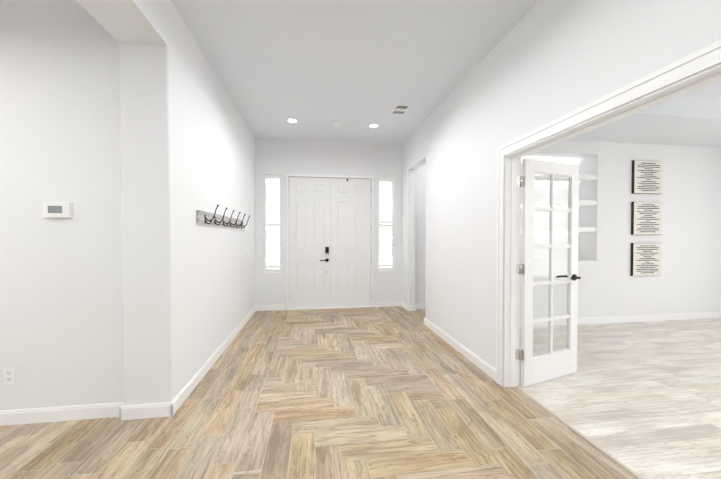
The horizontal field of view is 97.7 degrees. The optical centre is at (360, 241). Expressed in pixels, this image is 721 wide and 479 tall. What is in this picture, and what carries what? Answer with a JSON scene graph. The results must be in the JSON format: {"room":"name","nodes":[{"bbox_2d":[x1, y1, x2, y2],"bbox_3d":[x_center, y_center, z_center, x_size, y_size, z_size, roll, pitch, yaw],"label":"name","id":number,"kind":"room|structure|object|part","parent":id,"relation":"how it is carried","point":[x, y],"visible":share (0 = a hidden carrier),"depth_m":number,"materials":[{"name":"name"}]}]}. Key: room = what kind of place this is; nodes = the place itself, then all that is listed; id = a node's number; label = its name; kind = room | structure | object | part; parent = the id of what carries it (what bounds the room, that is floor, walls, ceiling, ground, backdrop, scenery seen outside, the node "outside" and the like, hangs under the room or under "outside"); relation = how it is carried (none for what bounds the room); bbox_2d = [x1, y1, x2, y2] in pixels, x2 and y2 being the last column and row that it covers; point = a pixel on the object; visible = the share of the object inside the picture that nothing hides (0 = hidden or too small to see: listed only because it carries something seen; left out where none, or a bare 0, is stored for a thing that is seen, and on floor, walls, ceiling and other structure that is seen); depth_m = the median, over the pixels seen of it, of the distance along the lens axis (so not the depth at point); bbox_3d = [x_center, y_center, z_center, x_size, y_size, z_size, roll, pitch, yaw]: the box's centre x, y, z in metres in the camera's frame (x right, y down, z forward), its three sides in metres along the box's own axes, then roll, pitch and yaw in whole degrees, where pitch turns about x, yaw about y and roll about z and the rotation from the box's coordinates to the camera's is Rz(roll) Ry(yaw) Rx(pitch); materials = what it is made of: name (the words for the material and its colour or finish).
{"room":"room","nodes":[
{"label":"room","id":0,"kind":"room"},
{"bbox_2d":[0,0,123,410],"bbox_3d":[-3.286,-0.250,2.160,3.100,3.100,0.120,0,1,-8],"label":"wall","id":1,"kind":"structure","parent":0,"point":[61,326],"depth_m":2.25,"materials":[{"name":"paint"}]},
{"bbox_2d":[3,367,15,383],"bbox_3d":[-2.485,0.949,2.230,0.072,0.116,0.007,0,1,-8],"label":"electrical outlet plate","id":2,"kind":"object","parent":1,"relation":"attached to","point":[9,375],"visible":1,"depth_m":2.23,"materials":[{"name":"white plastic"}]},
{"bbox_2d":[42,202,72,217],"bbox_3d":[-2.167,-0.226,2.249,0.184,0.116,0.025,0,1,-8],"label":"thermostat","id":3,"kind":"object","parent":1,"relation":"attached to","point":[57,209],"visible":1,"depth_m":2.24,"materials":[{"name":"white plastic"}]},
{"bbox_2d":[76,0,254,404],"bbox_3d":[-1.387,-0.233,1.022,0.330,3.100,9.300,0,1,-8],"label":"wall","id":4,"kind":"structure","parent":0,"point":[188,281],"depth_m":2.40,"materials":[{"name":"paint"}]},
{"bbox_2d":[168,305,255,416],"bbox_3d":[-1.644,1.219,4.001,0.014,0.102,3.374,0,1,-8],"label":"baseboard","id":5,"kind":"structure","parent":4,"relation":"attached to","point":[173,406],"depth_m":2.99,"materials":[{"name":"white paint"}]},
{"bbox_2d":[196,205,249,227],"bbox_3d":[-1.541,-0.274,3.753,0.150,0.190,1.810,0,1,-8],"label":"hook rail","id":6,"kind":"object","parent":4,"relation":"attached to","point":[203,217],"visible":1,"depth_m":3.32,"materials":[{"name":"grey wood"}]},
{"bbox_2d":[243,222,246,231],"bbox_3d":[-1.749,-0.229,4.765,0.031,0.150,0.130,0,1,-8],"label":"light switch","id":7,"kind":"object","parent":4,"relation":"attached to","point":[245,228],"visible":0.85,"depth_m":4.72,"materials":[{"name":"white plastic"}]},
{"bbox_2d":[0,306,637,478],"bbox_3d":[-1.011,1.312,1.100,7.346,0.001,9.296,0,1,-8],"label":"floor","id":8,"kind":"structure","parent":0,"point":[314,376],"depth_m":2.22,"materials":[{"name":"brown wood"}]},
{"bbox_2d":[515,386,642,478],"bbox_3d":[1.493,1.297,2.051,0.024,0.004,1.522,0,1,-8],"label":"trim","id":9,"kind":"structure","parent":8,"relation":"on","point":[590,441],"depth_m":2.08,"materials":[{"name":"beige wood"}]},
{"bbox_2d":[254,138,401,309],"bbox_3d":[-0.020,-0.308,6.001,4.470,3.100,0.160,0,1,-8],"label":"wall","id":10,"kind":"structure","parent":0,"point":[284,157],"depth_m":5.80,"materials":[{"name":"paint"}]},
{"bbox_2d":[256,305,283,310],"bbox_3d":[-1.631,1.193,5.701,0.490,0.102,0.014,0,1,-8],"label":"baseboard","id":11,"kind":"structure","parent":10,"relation":"attached to","point":[258,307],"depth_m":5.69,"materials":[{"name":"white paint"}]},
{"bbox_2d":[263,174,281,272],"bbox_3d":[-1.599,-0.329,5.770,0.320,1.790,0.160,0,1,-8],"label":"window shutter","id":12,"kind":"object","parent":10,"relation":"attached to","point":[272,209],"visible":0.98,"depth_m":5.72,"materials":[{"name":"white paint"}]},
{"bbox_2d":[289,177,330,308],"bbox_3d":[-0.933,0.018,5.836,0.762,2.426,0.112,0,1,-8],"label":"front door","id":13,"kind":"structure","parent":10,"relation":"in","point":[309,236],"depth_m":5.85,"materials":[{"name":"white paint"}]},
{"bbox_3d":[-0.668,0.331,5.856,0.171,0.483,0.068,0,1,-8],"label":"left front door hardware","id":14,"kind":"part","parent":13,"relation":"part of","materials":[{"name":"black metal"}]},
{"bbox_2d":[287,174,372,309],"bbox_3d":[-0.559,0.004,5.925,1.596,2.478,0.164,0,1,-8],"label":"door frame","id":15,"kind":"structure","parent":10,"relation":"attached to","point":[328,176],"depth_m":5.84,"materials":[{"name":"white paint"}]},
{"bbox_2d":[331,178,370,306],"bbox_3d":[-0.181,0.016,5.980,0.762,2.426,0.045,0,1,-8],"label":"front door","id":16,"kind":"structure","parent":10,"relation":"in","point":[350,242],"depth_m":5.96,"materials":[{"name":"white paint"}]},
{"bbox_2d":[377,177,394,270],"bbox_3d":[0.474,-0.334,6.072,0.330,1.790,0.160,0,1,-8],"label":"window shutter","id":17,"kind":"object","parent":10,"relation":"attached to","point":[386,203],"visible":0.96,"depth_m":6.03,"materials":[{"name":"white paint"}]},
{"bbox_2d":[376,301,399,306],"bbox_3d":[0.546,1.188,6.018,0.510,0.102,0.014,0,1,-8],"label":"baseboard","id":18,"kind":"structure","parent":10,"relation":"attached to","point":[384,303],"depth_m":6.01,"materials":[{"name":"white paint"}]},
{"bbox_2d":[171,0,538,143],"bbox_3d":[-0.949,-1.844,1.082,7.720,0.120,9.580,0,1,-8],"label":"ceiling","id":19,"kind":"structure","parent":0,"point":[315,68],"depth_m":3.07,"materials":[{"name":"paint"}]},
{"bbox_2d":[287,119,297,122],"bbox_3d":[-1.033,-1.835,4.779,0.170,0.007,0.170,0,1,-8],"label":"recessed light","id":20,"kind":"object","parent":19,"relation":"in","point":[292,120],"visible":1,"depth_m":4.76,"materials":[{"name":"white paint"}]},
{"bbox_2d":[330,120,340,125],"bbox_3d":[-0.382,-1.818,4.854,0.164,0.044,0.164,0,1,-8],"label":"smoke detector","id":21,"kind":"object","parent":19,"relation":"attached to","point":[335,123],"visible":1,"depth_m":4.81,"materials":[{"name":"white plastic"}]},
{"bbox_2d":[368,124,378,127],"bbox_3d":[0.209,-1.839,4.990,0.170,0.007,0.170,0,1,-8],"label":"recessed light","id":22,"kind":"object","parent":19,"relation":"in","point":[373,125],"visible":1,"depth_m":4.97,"materials":[{"name":"white paint"}]},
{"bbox_2d":[391,105,409,113],"bbox_3d":[0.553,-1.825,4.364,0.190,0.015,0.290,0,1,-8],"label":"ceiling vent","id":23,"kind":"object","parent":19,"relation":"in","point":[400,109],"visible":1,"depth_m":4.34,"materials":[{"name":"white plastic"}]},
{"bbox_2d":[0,307,720,478],"bbox_3d":[1.238,1.369,1.449,12.140,0.124,9.580,0,1,-8],"label":"floor","id":24,"kind":"structure","parent":0,"point":[623,406],"depth_m":2.66,"materials":[{"name":"laminate"}]},
{"bbox_2d":[415,163,425,302],"bbox_3d":[1.459,-0.308,6.009,1.020,3.100,0.250,0,1,-8],"label":"wall","id":25,"kind":"structure","parent":0,"point":[420,232],"depth_m":5.82,"materials":[{"name":"paint"}]},
{"bbox_2d":[412,303,424,308],"bbox_3d":[1.483,1.190,5.902,1.030,0.102,0.014,0,1,-8],"label":"baseboard","id":26,"kind":"structure","parent":25,"relation":"attached to","point":[417,305],"depth_m":5.84,"materials":[{"name":"white paint"}]},
{"bbox_2d":[402,0,720,368],"bbox_3d":[1.537,-0.239,1.448,0.140,3.100,9.300,0,1,-8],"label":"wall","id":27,"kind":"structure","parent":0,"point":[542,63],"depth_m":2.93,"materials":[{"name":"paint"}]},
{"bbox_2d":[400,301,407,310],"bbox_3d":[0.822,1.191,5.846,0.014,0.102,0.374,0,1,-8],"label":"baseboard","id":28,"kind":"structure","parent":27,"relation":"attached to","point":[404,305],"depth_m":5.84,"materials":[{"name":"white paint"}]},
{"bbox_2d":[424,318,495,380],"bbox_3d":[1.113,1.221,3.850,0.014,0.102,1.936,0,1,-8],"label":"baseboard","id":29,"kind":"structure","parent":27,"relation":"attached to","point":[485,367],"depth_m":3.50,"materials":[{"name":"white paint"}]},
{"bbox_2d":[521,158,580,386],"bbox_3d":[1.770,0.271,2.927,0.744,2.015,0.166,0,1,-24],"label":"french door","id":30,"kind":"structure","parent":27,"relation":"in","point":[550,365],"depth_m":2.91,"materials":[{"name":"white paint"}]},
{"bbox_3d":[1.432,0.236,2.773,0.002,1.620,0.029,0,1,-24],"label":"french door hinges","id":31,"kind":"part","parent":30,"relation":"part of","materials":[{"name":"silver metal"}]},
{"bbox_3d":[1.771,0.210,2.927,0.522,1.664,0.004,0,1,-24],"label":"glass","id":32,"kind":"part","parent":30,"relation":"part of","materials":[{"name":"clear glass"}]},
{"bbox_3d":[2.006,0.342,3.035,0.158,0.062,0.166,0,1,-24],"label":"handle","id":33,"kind":"part","parent":30,"relation":"part of","materials":[{"name":"black metal"}]},
{"bbox_2d":[496,39,720,386],"bbox_3d":[1.454,0.233,2.029,0.182,2.139,1.728,0,1,-8],"label":"door frame","id":34,"kind":"structure","parent":27,"relation":"attached to","point":[696,70],"depth_m":2.48,"materials":[{"name":"white paint"}]},
{"bbox_2d":[520,140,720,319],"bbox_3d":[3.904,-0.268,5.042,5.580,3.050,0.350,0,1,-8],"label":"wall","id":35,"kind":"structure","parent":0,"point":[688,280],"depth_m":4.99,"materials":[{"name":"paint"}]},
{"bbox_2d":[521,159,596,231],"bbox_3d":[2.936,-0.724,4.883,1.338,1.144,0.309,0,1,-8],"label":"shelf","id":36,"kind":"object","parent":35,"relation":"attached to","point":[582,178],"visible":0.35,"depth_m":4.79,"materials":[{"name":"white paint"}]},
{"bbox_2d":[520,312,720,326],"bbox_3d":[3.920,1.205,4.883,5.560,0.102,0.014,0,1,-8],"label":"baseboard","id":37,"kind":"structure","parent":35,"relation":"attached to","point":[704,315],"depth_m":4.94,"materials":[{"name":"white paint"}]},
{"bbox_2d":[630,243,660,275],"bbox_3d":[4.472,0.274,4.933,0.510,0.510,0.044,0,1,-8],"label":"art panel","id":38,"kind":"object","parent":35,"relation":"attached to","point":[645,259],"visible":1,"depth_m":4.91,"materials":[{"name":"white"}]},
{"bbox_2d":[631,202,661,234],"bbox_3d":[4.472,-0.366,4.923,0.510,0.510,0.044,0,1,-8],"label":"art panel","id":39,"kind":"object","parent":35,"relation":"attached to","point":[646,218],"visible":1,"depth_m":4.90,"materials":[{"name":"white"}]},
{"bbox_2d":[631,160,662,193],"bbox_3d":[4.472,-1.006,4.914,0.510,0.510,0.044,0,1,-8],"label":"art panel","id":40,"kind":"object","parent":35,"relation":"attached to","point":[646,177],"visible":1,"depth_m":4.89,"materials":[{"name":"white"}]},
{"bbox_2d":[567,80,720,147],"bbox_3d":[4.426,-1.700,1.852,5.700,0.430,6.310,0,1,-8],"label":"ceiling","id":41,"kind":"structure","parent":0,"point":[692,118],"depth_m":4.12,"materials":[{"name":"paint"}]},
{"label":"outside","id":42,"kind":"structure","parent":0,"visible":0},
{"bbox_2d":[266,189,391,268],"bbox_3d":[-0.607,-0.336,6.243,3.020,2.550,0.010,0,1,-8],"label":"window","id":43,"kind":"structure","parent":42,"point":[279,247],"depth_m":6.10,"materials":[{"name":"white"}]}
]}

